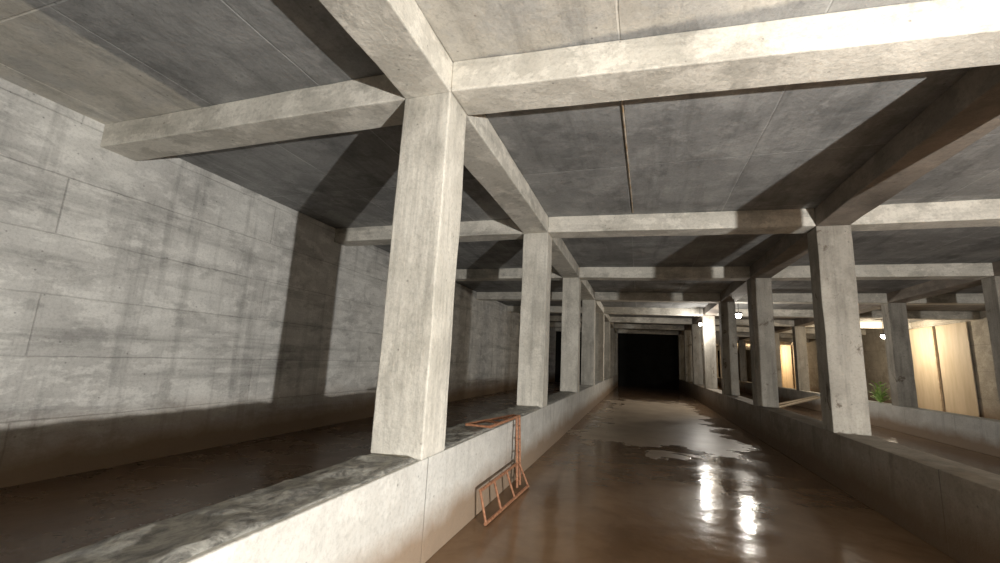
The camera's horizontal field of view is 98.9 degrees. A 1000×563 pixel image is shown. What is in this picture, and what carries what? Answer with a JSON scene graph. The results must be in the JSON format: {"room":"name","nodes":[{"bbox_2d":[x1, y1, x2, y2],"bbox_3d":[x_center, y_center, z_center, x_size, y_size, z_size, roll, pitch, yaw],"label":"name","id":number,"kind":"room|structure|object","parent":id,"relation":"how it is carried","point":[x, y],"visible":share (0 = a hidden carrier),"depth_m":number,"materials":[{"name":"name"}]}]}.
{"room":"underground water reservoir","nodes":[
{"label":"underground water reservoir","id":0,"kind":"room"},
{"bbox_2d":[0,78,555,487],"bbox_3d":[3.386,6.057,36.500,0.400,5.265,87.500,0,-11,18],"label":"wall","id":1,"kind":"structure","parent":0,"point":[163,306],"depth_m":7.48,"materials":[{"name":"concrete"}]},
{"bbox_2d":[0,0,999,333],"bbox_3d":[14.718,3.210,33.353,23.940,0.350,88.300,0,-11,18],"label":"ceiling","id":2,"kind":"structure","parent":0,"point":[791,146],"depth_m":5.96,"materials":[{"name":"concrete"}]},
{"bbox_2d":[100,74,404,160],"bbox_3d":[-3.561,-2.241,6.060,5.350,0.387,0.524,0,-11,18],"label":"cross beam","id":3,"kind":"structure","parent":2,"relation":"attached to","point":[372,102],"depth_m":5.77,"materials":[{"name":"concrete"}]},
{"bbox_2d":[334,219,523,245],"bbox_3d":[-1.902,-1.244,11.134,5.350,0.386,0.522,0,-11,18],"label":"cross beam","id":4,"kind":"structure","parent":2,"relation":"attached to","point":[505,229],"depth_m":10.68,"materials":[{"name":"concrete"}]},
{"bbox_2d":[319,0,616,332],"bbox_3d":[9.060,3.610,35.124,0.595,0.389,87.500,0,-11,18],"label":"beam","id":5,"kind":"structure","parent":2,"relation":"attached to","point":[396,35],"depth_m":4.66,"materials":[{"name":"concrete"}]},
{"bbox_2d":[455,268,562,280],"bbox_3d":[-0.243,-0.252,16.208,5.350,0.389,0.522,0,-11,18],"label":"cross beam","id":6,"kind":"structure","parent":2,"relation":"attached to","point":[502,274],"depth_m":15.99,"materials":[{"name":"concrete"}]},
{"bbox_2d":[476,292,581,300],"bbox_3d":[1.415,0.741,21.279,5.350,0.386,0.519,0,-11,18],"label":"cross beam","id":7,"kind":"structure","parent":2,"relation":"attached to","point":[482,296],"depth_m":21.44,"materials":[{"name":"concrete"}]},
{"bbox_2d":[507,306,581,313],"bbox_3d":[3.075,1.736,26.357,5.350,0.390,0.522,0,-11,18],"label":"cross beam","id":8,"kind":"structure","parent":2,"relation":"attached to","point":[512,309],"depth_m":26.19,"materials":[{"name":"concrete"}]},
{"bbox_2d":[550,322,581,327],"bbox_3d":[6.393,3.723,36.504,5.350,0.386,0.522,0,-11,18],"label":"cross beam","id":9,"kind":"structure","parent":2,"relation":"attached to","point":[552,324],"depth_m":36.73,"materials":[{"name":"concrete"}]},
{"bbox_2d":[550,316,581,321],"bbox_3d":[4.734,2.728,31.430,5.350,0.383,0.522,0,-11,18],"label":"cross beam","id":10,"kind":"structure","parent":2,"relation":"attached to","point":[552,318],"depth_m":31.34,"materials":[{"name":"concrete"}]},
{"bbox_2d":[555,327,581,331],"bbox_3d":[8.052,4.716,41.578,5.350,0.386,0.523,0,-11,18],"label":"cross beam","id":11,"kind":"structure","parent":2,"relation":"attached to","point":[556,328],"depth_m":42.03,"materials":[{"name":"concrete"}]},
{"bbox_2d":[621,101,633,212],"bbox_3d":[2.127,-1.941,7.101,0.103,0.024,4.780,0,-11,18],"label":"conduit","id":12,"kind":"object","parent":2,"relation":"attached to","point":[621,101],"depth_m":6.62,"materials":[{"name":"grey metal"}]},
{"bbox_2d":[617,329,677,334],"bbox_3d":[13.745,4.708,39.908,5.394,0.381,0.523,0,-10,14],"label":"cross beam","id":13,"kind":"structure","parent":2,"relation":"attached to","point":[629,331],"depth_m":39.68,"materials":[{"name":"concrete"}]},
{"bbox_2d":[614,324,683,330],"bbox_3d":[12.086,3.712,34.837,5.393,0.377,0.522,0,-10,14],"label":"cross beam","id":14,"kind":"structure","parent":2,"relation":"attached to","point":[616,326],"depth_m":34.61,"materials":[{"name":"concrete"}]},
{"bbox_2d":[610,317,691,324],"bbox_3d":[10.427,2.721,29.761,5.394,0.382,0.524,0,-10,14],"label":"cross beam","id":15,"kind":"structure","parent":2,"relation":"attached to","point":[683,321],"depth_m":29.52,"materials":[{"name":"concrete"}]},
{"bbox_2d":[604,307,702,315],"bbox_3d":[8.768,1.729,24.687,5.393,0.385,0.519,0,-10,14],"label":"cross beam","id":16,"kind":"structure","parent":2,"relation":"attached to","point":[607,310],"depth_m":24.45,"materials":[{"name":"concrete"}]},
{"bbox_2d":[595,292,719,302],"bbox_3d":[7.109,0.733,19.613,5.394,0.381,0.517,0,-10,14],"label":"cross beam","id":17,"kind":"structure","parent":2,"relation":"attached to","point":[599,296],"depth_m":19.37,"materials":[{"name":"concrete"}]},
{"bbox_2d":[579,267,749,280],"bbox_3d":[5.450,-0.259,14.539,5.394,0.384,0.521,0,-10,14],"label":"cross beam","id":18,"kind":"structure","parent":2,"relation":"attached to","point":[585,273],"depth_m":14.30,"materials":[{"name":"concrete"}]},
{"bbox_2d":[548,208,815,237],"bbox_3d":[3.791,-1.255,9.465,5.395,0.379,0.519,0,-10,14],"label":"cross beam","id":19,"kind":"structure","parent":2,"relation":"attached to","point":[783,221],"depth_m":9.21,"materials":[{"name":"concrete"}]},
{"bbox_2d":[451,0,999,114],"bbox_3d":[2.132,-2.249,4.392,5.394,0.378,0.517,0,-10,14],"label":"cross beam","id":20,"kind":"structure","parent":2,"relation":"attached to","point":[931,35],"depth_m":4.17,"materials":[{"name":"concrete"}]},
{"bbox_2d":[702,326,748,331],"bbox_3d":[17.780,3.698,33.169,5.350,0.384,0.518,0,-11,18],"label":"cross beam","id":21,"kind":"structure","parent":2,"relation":"attached to","point":[717,328],"depth_m":32.72,"materials":[{"name":"concrete"}]},
{"bbox_2d":[702,331,749,336],"bbox_3d":[19.438,4.695,38.241,5.350,0.386,0.518,0,-11,18],"label":"cross beam","id":22,"kind":"structure","parent":2,"relation":"attached to","point":[739,334],"depth_m":37.44,"materials":[{"name":"concrete"}]},
{"bbox_2d":[736,309,741,317],"bbox_3d":[11.168,1.282,20.069,0.300,0.895,0.300,0,-11,18],"label":"lamp","id":23,"kind":"object","parent":2,"relation":"hanging from","point":[738,314],"visible":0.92,"depth_m":19.92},
{"bbox_2d":[715,319,793,326],"bbox_3d":[16.120,2.709,28.094,5.350,0.386,0.518,0,-11,18],"label":"cross beam","id":24,"kind":"structure","parent":2,"relation":"attached to","point":[739,322],"depth_m":27.37,"materials":[{"name":"concrete"}]},
{"bbox_2d":[737,341,789,344],"bbox_3d":[28.395,6.637,46.555,5.350,0.386,0.523,0,-11,18],"label":"cross beam","id":25,"kind":"structure","parent":2,"relation":"attached to","point":[747,342],"depth_m":45.71,"materials":[{"name":"concrete"}]},
{"bbox_2d":[715,309,813,317],"bbox_3d":[14.461,1.712,23.018,5.350,0.386,0.520,0,-11,18],"label":"cross beam","id":26,"kind":"structure","parent":2,"relation":"attached to","point":[778,313],"depth_m":22.56,"materials":[{"name":"concrete"}]},
{"bbox_2d":[745,338,808,342],"bbox_3d":[26.736,5.644,41.479,5.350,0.385,0.521,0,-11,18],"label":"cross beam","id":27,"kind":"structure","parent":2,"relation":"attached to","point":[780,339],"depth_m":40.98,"materials":[{"name":"concrete"}]},
{"bbox_2d":[779,333,815,338],"bbox_3d":[25.077,4.651,36.405,5.350,0.383,0.518,0,-11,18],"label":"cross beam","id":28,"kind":"structure","parent":2,"relation":"attached to","point":[781,335],"depth_m":36.28,"materials":[{"name":"concrete"}]},
{"bbox_2d":[735,293,887,304],"bbox_3d":[12.802,0.720,17.945,5.350,0.386,0.522,0,-11,18],"label":"cross beam","id":29,"kind":"structure","parent":2,"relation":"attached to","point":[778,298],"depth_m":17.76,"materials":[{"name":"concrete"}]},
{"bbox_2d":[780,328,865,334],"bbox_3d":[23.418,3.656,31.333,5.350,0.386,0.523,0,-11,18],"label":"cross beam","id":30,"kind":"structure","parent":2,"relation":"attached to","point":[808,330],"depth_m":31.31,"materials":[{"name":"concrete"}]},
{"bbox_2d":[678,65,999,334],"bbox_3d":[14.700,3.566,33.289,0.593,0.389,87.500,0,-11,18],"label":"beam","id":31,"kind":"structure","parent":2,"relation":"attached to","point":[969,109],"depth_m":5.91,"materials":[{"name":"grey concrete"}]},
{"bbox_2d":[702,261,999,349],"bbox_3d":[20.338,3.522,31.454,0.593,0.388,87.500,0,-11,18],"label":"beam","id":32,"kind":"structure","parent":2,"relation":"attached to","point":[931,288],"depth_m":15.04,"materials":[{"name":"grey concrete"}]},
{"bbox_2d":[805,322,911,328],"bbox_3d":[21.759,2.662,26.259,5.350,0.388,0.523,0,-11,18],"label":"cross beam","id":33,"kind":"structure","parent":2,"relation":"attached to","point":[865,325],"depth_m":25.81,"materials":[{"name":"concrete"}]},
{"bbox_2d":[771,263,993,280],"bbox_3d":[11.143,-0.274,12.872,5.350,0.386,0.523,0,-11,18],"label":"cross beam","id":34,"kind":"structure","parent":2,"relation":"attached to","point":[946,270],"depth_m":12.42,"materials":[{"name":"concrete"}]},
{"bbox_2d":[859,310,979,320],"bbox_3d":[20.100,1.669,21.183,5.350,0.387,0.521,0,-11,18],"label":"cross beam","id":35,"kind":"structure","parent":2,"relation":"attached to","point":[912,315],"depth_m":20.67,"materials":[{"name":"concrete"}]},
{"bbox_2d":[851,199,999,230],"bbox_3d":[9.484,-1.268,7.797,5.350,0.391,0.522,0,-11,18],"label":"cross beam","id":36,"kind":"structure","parent":2,"relation":"attached to","point":[986,212],"depth_m":8.04,"materials":[{"name":"concrete"}]},
{"bbox_2d":[906,293,984,304],"bbox_3d":[18.441,0.675,16.110,5.350,0.385,0.521,0,-11,18],"label":"cross beam","id":37,"kind":"structure","parent":2,"relation":"attached to","point":[947,298],"depth_m":16.27,"materials":[{"name":"concrete"}]},
{"bbox_2d":[0,382,999,562],"bbox_3d":[14.440,8.705,32.368,23.940,0.300,88.300,0,-11,18],"label":"floor","id":38,"kind":"structure","parent":0,"point":[646,475],"depth_m":6.19,"materials":[{"name":"concrete"}]},
{"bbox_2d":[178,375,617,562],"bbox_3d":[8.833,8.117,34.316,0.589,0.985,87.500,0,-11,18],"label":"wall","id":39,"kind":"structure","parent":38,"relation":"on","point":[405,514],"depth_m":3.92,"materials":[{"name":"concrete"}]},
{"bbox_2d":[36,453,416,562],"bbox_3d":[-1.785,1.242,1.892,0.547,0.045,4.880,0,-11,18],"label":"ledge","id":40,"kind":"object","parent":39,"relation":"on","point":[176,539],"visible":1,"depth_m":2.44,"materials":[{"name":"grey concrete"}]},
{"bbox_2d":[371,92,465,459],"bbox_3d":[-0.848,-0.157,4.765,0.589,3.905,0.523,0,-11,18],"label":"concrete column","id":41,"kind":"structure","parent":39,"relation":"on","point":[410,411],"depth_m":4.52,"materials":[{"name":"grey concrete"}]},
{"bbox_2d":[445,405,540,447],"bbox_3d":[-0.126,2.241,6.965,0.539,0.035,4.880,0,-11,18],"label":"cement slurry layer","id":42,"kind":"object","parent":39,"relation":"on","point":[458,433],"visible":0.67,"depth_m":6.03,"materials":[{"name":"grey concrete"}]},
{"bbox_2d":[517,233,551,407],"bbox_3d":[0.812,0.836,9.840,0.596,3.905,0.523,0,-11,18],"label":"concrete column","id":43,"kind":"structure","parent":39,"relation":"on","point":[532,385],"depth_m":9.60,"materials":[{"name":"grey concrete"}]},
{"bbox_2d":[547,391,575,404],"bbox_3d":[1.533,3.236,12.039,0.548,0.031,4.880,0,-11,18],"label":"cement slurry layer","id":44,"kind":"object","parent":39,"relation":"on","point":[551,398],"visible":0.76,"depth_m":12.25,"materials":[{"name":"grey concrete"}]},
{"bbox_2d":[560,278,580,392],"bbox_3d":[2.470,1.830,14.913,0.593,3.905,0.523,0,-11,18],"label":"concrete column","id":45,"kind":"structure","parent":39,"relation":"on","point":[571,293],"depth_m":14.67,"materials":[{"name":"grey concrete"}]},
{"bbox_2d":[581,300,595,384],"bbox_3d":[4.130,2.824,19.989,0.590,3.905,0.524,0,-11,18],"label":"concrete column","id":46,"kind":"structure","parent":39,"relation":"on","point":[588,306],"depth_m":19.74,"materials":[{"name":"grey concrete"}]},
{"bbox_2d":[595,313,603,380],"bbox_3d":[5.785,3.817,25.062,0.593,3.905,0.522,0,-11,18],"label":"concrete column","id":47,"kind":"structure","parent":39,"relation":"on","point":[599,320],"depth_m":24.80,"materials":[{"name":"grey concrete"}]},
{"bbox_2d":[604,322,609,378],"bbox_3d":[7.446,4.810,30.134,0.590,3.905,0.519,0,-11,18],"label":"concrete column","id":48,"kind":"structure","parent":39,"relation":"on","point":[606,324],"depth_m":29.86,"materials":[{"name":"grey concrete"}]},
{"bbox_2d":[610,328,614,376],"bbox_3d":[9.107,5.804,35.208,0.595,3.905,0.525,0,-11,18],"label":"concrete column","id":49,"kind":"structure","parent":39,"relation":"on","point":[612,330],"depth_m":34.97,"materials":[{"name":"grey concrete"}]},
{"bbox_2d":[614,333,617,374],"bbox_3d":[10.765,6.798,40.285,0.593,3.905,0.524,0,-11,18],"label":"concrete column","id":50,"kind":"structure","parent":39,"relation":"on","point":[616,334],"depth_m":39.99,"materials":[{"name":"grey concrete"}]},
{"bbox_2d":[465,414,528,525],"bbox_3d":[-0.071,2.568,6.174,0.582,1.072,1.912,-1,-11,21],"label":"ladder frame","id":51,"kind":"object","parent":38,"relation":"on","point":[506,418],"visible":1,"depth_m":6.26,"materials":[{"name":"brown metal"}]},
{"bbox_2d":[780,345,795,388],"bbox_3d":[31.331,9.609,47.258,0.155,4.850,10.972,0,-11,18],"label":"hoarding","id":52,"kind":"object","parent":38,"relation":"on","point":[786,352],"visible":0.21,"depth_m":45.91,"materials":[{"name":"beige wood"}]},
{"bbox_2d":[779,396,819,407],"bbox_3d":[14.808,6.219,21.904,3.340,0.930,1.942,1,-10,12],"label":"timber offcuts","id":53,"kind":"object","parent":38,"relation":"on","point":[793,402],"visible":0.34,"depth_m":21.40,"materials":[{"name":"brown wood"}]},
{"bbox_2d":[679,379,999,562],"bbox_3d":[14.471,8.092,32.477,0.589,0.948,87.500,0,-11,18],"label":"wall","id":54,"kind":"structure","parent":38,"relation":"on","point":[951,506],"depth_m":6.01,"materials":[{"name":"concrete"}]},
{"bbox_2d":[678,335,684,378],"bbox_3d":[16.512,6.838,38.779,0.591,3.942,0.520,0,-11,18],"label":"concrete column","id":55,"kind":"structure","parent":54,"relation":"on","point":[680,337],"depth_m":38.57,"materials":[{"name":"grey concrete"}]},
{"bbox_2d":[684,330,692,381],"bbox_3d":[14.852,5.844,33.707,0.591,3.942,0.520,0,-11,18],"label":"concrete column","id":56,"kind":"structure","parent":54,"relation":"on","point":[687,333],"depth_m":33.49,"materials":[{"name":"grey concrete"}]},
{"bbox_2d":[691,324,702,384],"bbox_3d":[13.196,4.851,28.631,0.590,3.942,0.521,0,-11,18],"label":"concrete column","id":57,"kind":"structure","parent":54,"relation":"on","point":[696,330],"depth_m":28.41,"materials":[{"name":"grey concrete"}]},
{"bbox_2d":[702,315,717,388],"bbox_3d":[11.536,3.857,23.557,0.590,3.942,0.522,0,-11,18],"label":"concrete column","id":58,"kind":"structure","parent":54,"relation":"on","point":[708,321],"depth_m":23.34,"materials":[{"name":"grey concrete"}]},
{"bbox_2d":[719,302,739,395],"bbox_3d":[9.876,2.863,18.483,0.593,3.942,0.523,0,-11,18],"label":"concrete column","id":59,"kind":"structure","parent":54,"relation":"on","point":[727,311],"depth_m":18.27,"materials":[{"name":"grey concrete"}]},
{"bbox_2d":[747,278,778,407],"bbox_3d":[8.216,1.869,13.409,0.593,3.942,0.522,0,-11,18],"label":"concrete column","id":60,"kind":"structure","parent":54,"relation":"on","point":[759,290],"depth_m":13.21,"materials":[{"name":"grey concrete"}]},
{"bbox_2d":[807,225,871,435],"bbox_3d":[6.557,0.876,8.334,0.591,3.942,0.529,0,-11,18],"label":"concrete column","id":61,"kind":"structure","parent":54,"relation":"on","point":[839,346],"depth_m":8.14,"materials":[{"name":"grey concrete"}]},
{"bbox_2d":[703,375,999,457],"bbox_3d":[20.109,8.048,30.643,0.588,0.948,87.500,0,-11,18],"label":"wall","id":62,"kind":"structure","parent":38,"relation":"on","point":[978,434],"depth_m":14.47,"materials":[{"name":"concrete"}]},
{"bbox_2d":[716,347,718,376],"bbox_3d":[28.784,10.768,57.239,0.591,3.942,0.520,0,-11,18],"label":"concrete column","id":63,"kind":"structure","parent":62,"relation":"on","point":[716,347],"depth_m":57.01,"materials":[{"name":"grey concrete"}]},
{"bbox_2d":[719,345,720,377],"bbox_3d":[27.127,9.774,52.166,0.594,3.942,0.520,0,-11,18],"label":"concrete column","id":64,"kind":"structure","parent":62,"relation":"on","point":[719,345],"depth_m":52.07,"materials":[{"name":"grey concrete"}]},
{"bbox_2d":[738,340,746,381],"bbox_3d":[23.810,7.787,42.018,0.591,3.942,0.524,0,-11,18],"label":"concrete column","id":65,"kind":"structure","parent":62,"relation":"on","point":[741,344],"depth_m":41.83,"materials":[{"name":"grey concrete"}]},
{"bbox_2d":[775,333,781,386],"bbox_3d":[20.489,5.800,31.872,0.591,3.942,0.522,0,-11,18],"label":"concrete column","id":66,"kind":"structure","parent":62,"relation":"on","point":[777,342],"depth_m":31.57,"materials":[{"name":"grey concrete"}]},
{"bbox_2d":[792,326,809,390],"bbox_3d":[18.834,4.806,26.796,0.591,3.942,0.523,0,-11,18],"label":"concrete column","id":67,"kind":"structure","parent":62,"relation":"on","point":[799,332],"depth_m":26.61,"materials":[{"name":"grey concrete"}]},
{"bbox_2d":[867,381,890,402],"bbox_3d":[15.985,4.633,18.041,0.872,0.904,0.955,7,-11,-22],"label":"weed","id":68,"kind":"object","parent":62,"relation":"on","point":[879,396],"visible":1,"depth_m":17.94,"materials":[{"name":"green plant"}]},
{"bbox_2d":[881,303,917,407],"bbox_3d":[15.515,2.819,16.648,0.593,3.942,0.520,0,-11,18],"label":"concrete column","id":69,"kind":"structure","parent":62,"relation":"on","point":[894,315],"depth_m":16.48,"materials":[{"name":"grey concrete"}]},
{"bbox_2d":[981,276,999,402],"bbox_3d":[13.853,1.825,11.575,0.591,3.942,0.525,0,-11,18],"label":"concrete column","id":70,"kind":"structure","parent":62,"relation":"on","point":[991,285],"depth_m":11.78,"materials":[{"name":"grey concrete"}]},
{"bbox_2d":[909,322,979,416],"bbox_3d":[23.684,5.029,23.869,0.155,4.850,7.312,0,-11,18],"label":"door","id":71,"kind":"structure","parent":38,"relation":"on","point":[941,355],"depth_m":22.31,"materials":[{"name":"beige wood"}]},
{"bbox_2d":[555,331,581,382],"bbox_3d":[8.047,7.196,41.538,5.330,5.265,0.280,0,-11,18],"label":"wall","id":72,"kind":"structure","parent":0,"point":[558,333],"depth_m":41.99,"materials":[{"name":"concrete"}]},
{"bbox_2d":[618,333,678,389],"bbox_3d":[13.805,7.217,40.033,5.310,5.265,0.280,0,-11,18],"label":"wall","id":73,"kind":"structure","parent":0,"point":[644,360],"depth_m":39.85,"materials":[{"name":"concrete"}]},
{"bbox_2d":[718,350,719,376],"bbox_3d":[28.006,14.012,73.926,23.940,5.265,0.400,0,-11,18],"label":"wall","id":74,"kind":"structure","parent":0,"point":[718,350],"depth_m":71.01,"materials":[{"name":"concrete"}]},
{"bbox_2d":[738,311,999,419],"bbox_3d":[25.770,5.882,29.216,0.400,5.265,87.500,0,-11,18],"label":"wall","id":75,"kind":"structure","parent":0,"point":[874,348],"depth_m":23.72,"materials":[{"name":"concrete"}]}
]}

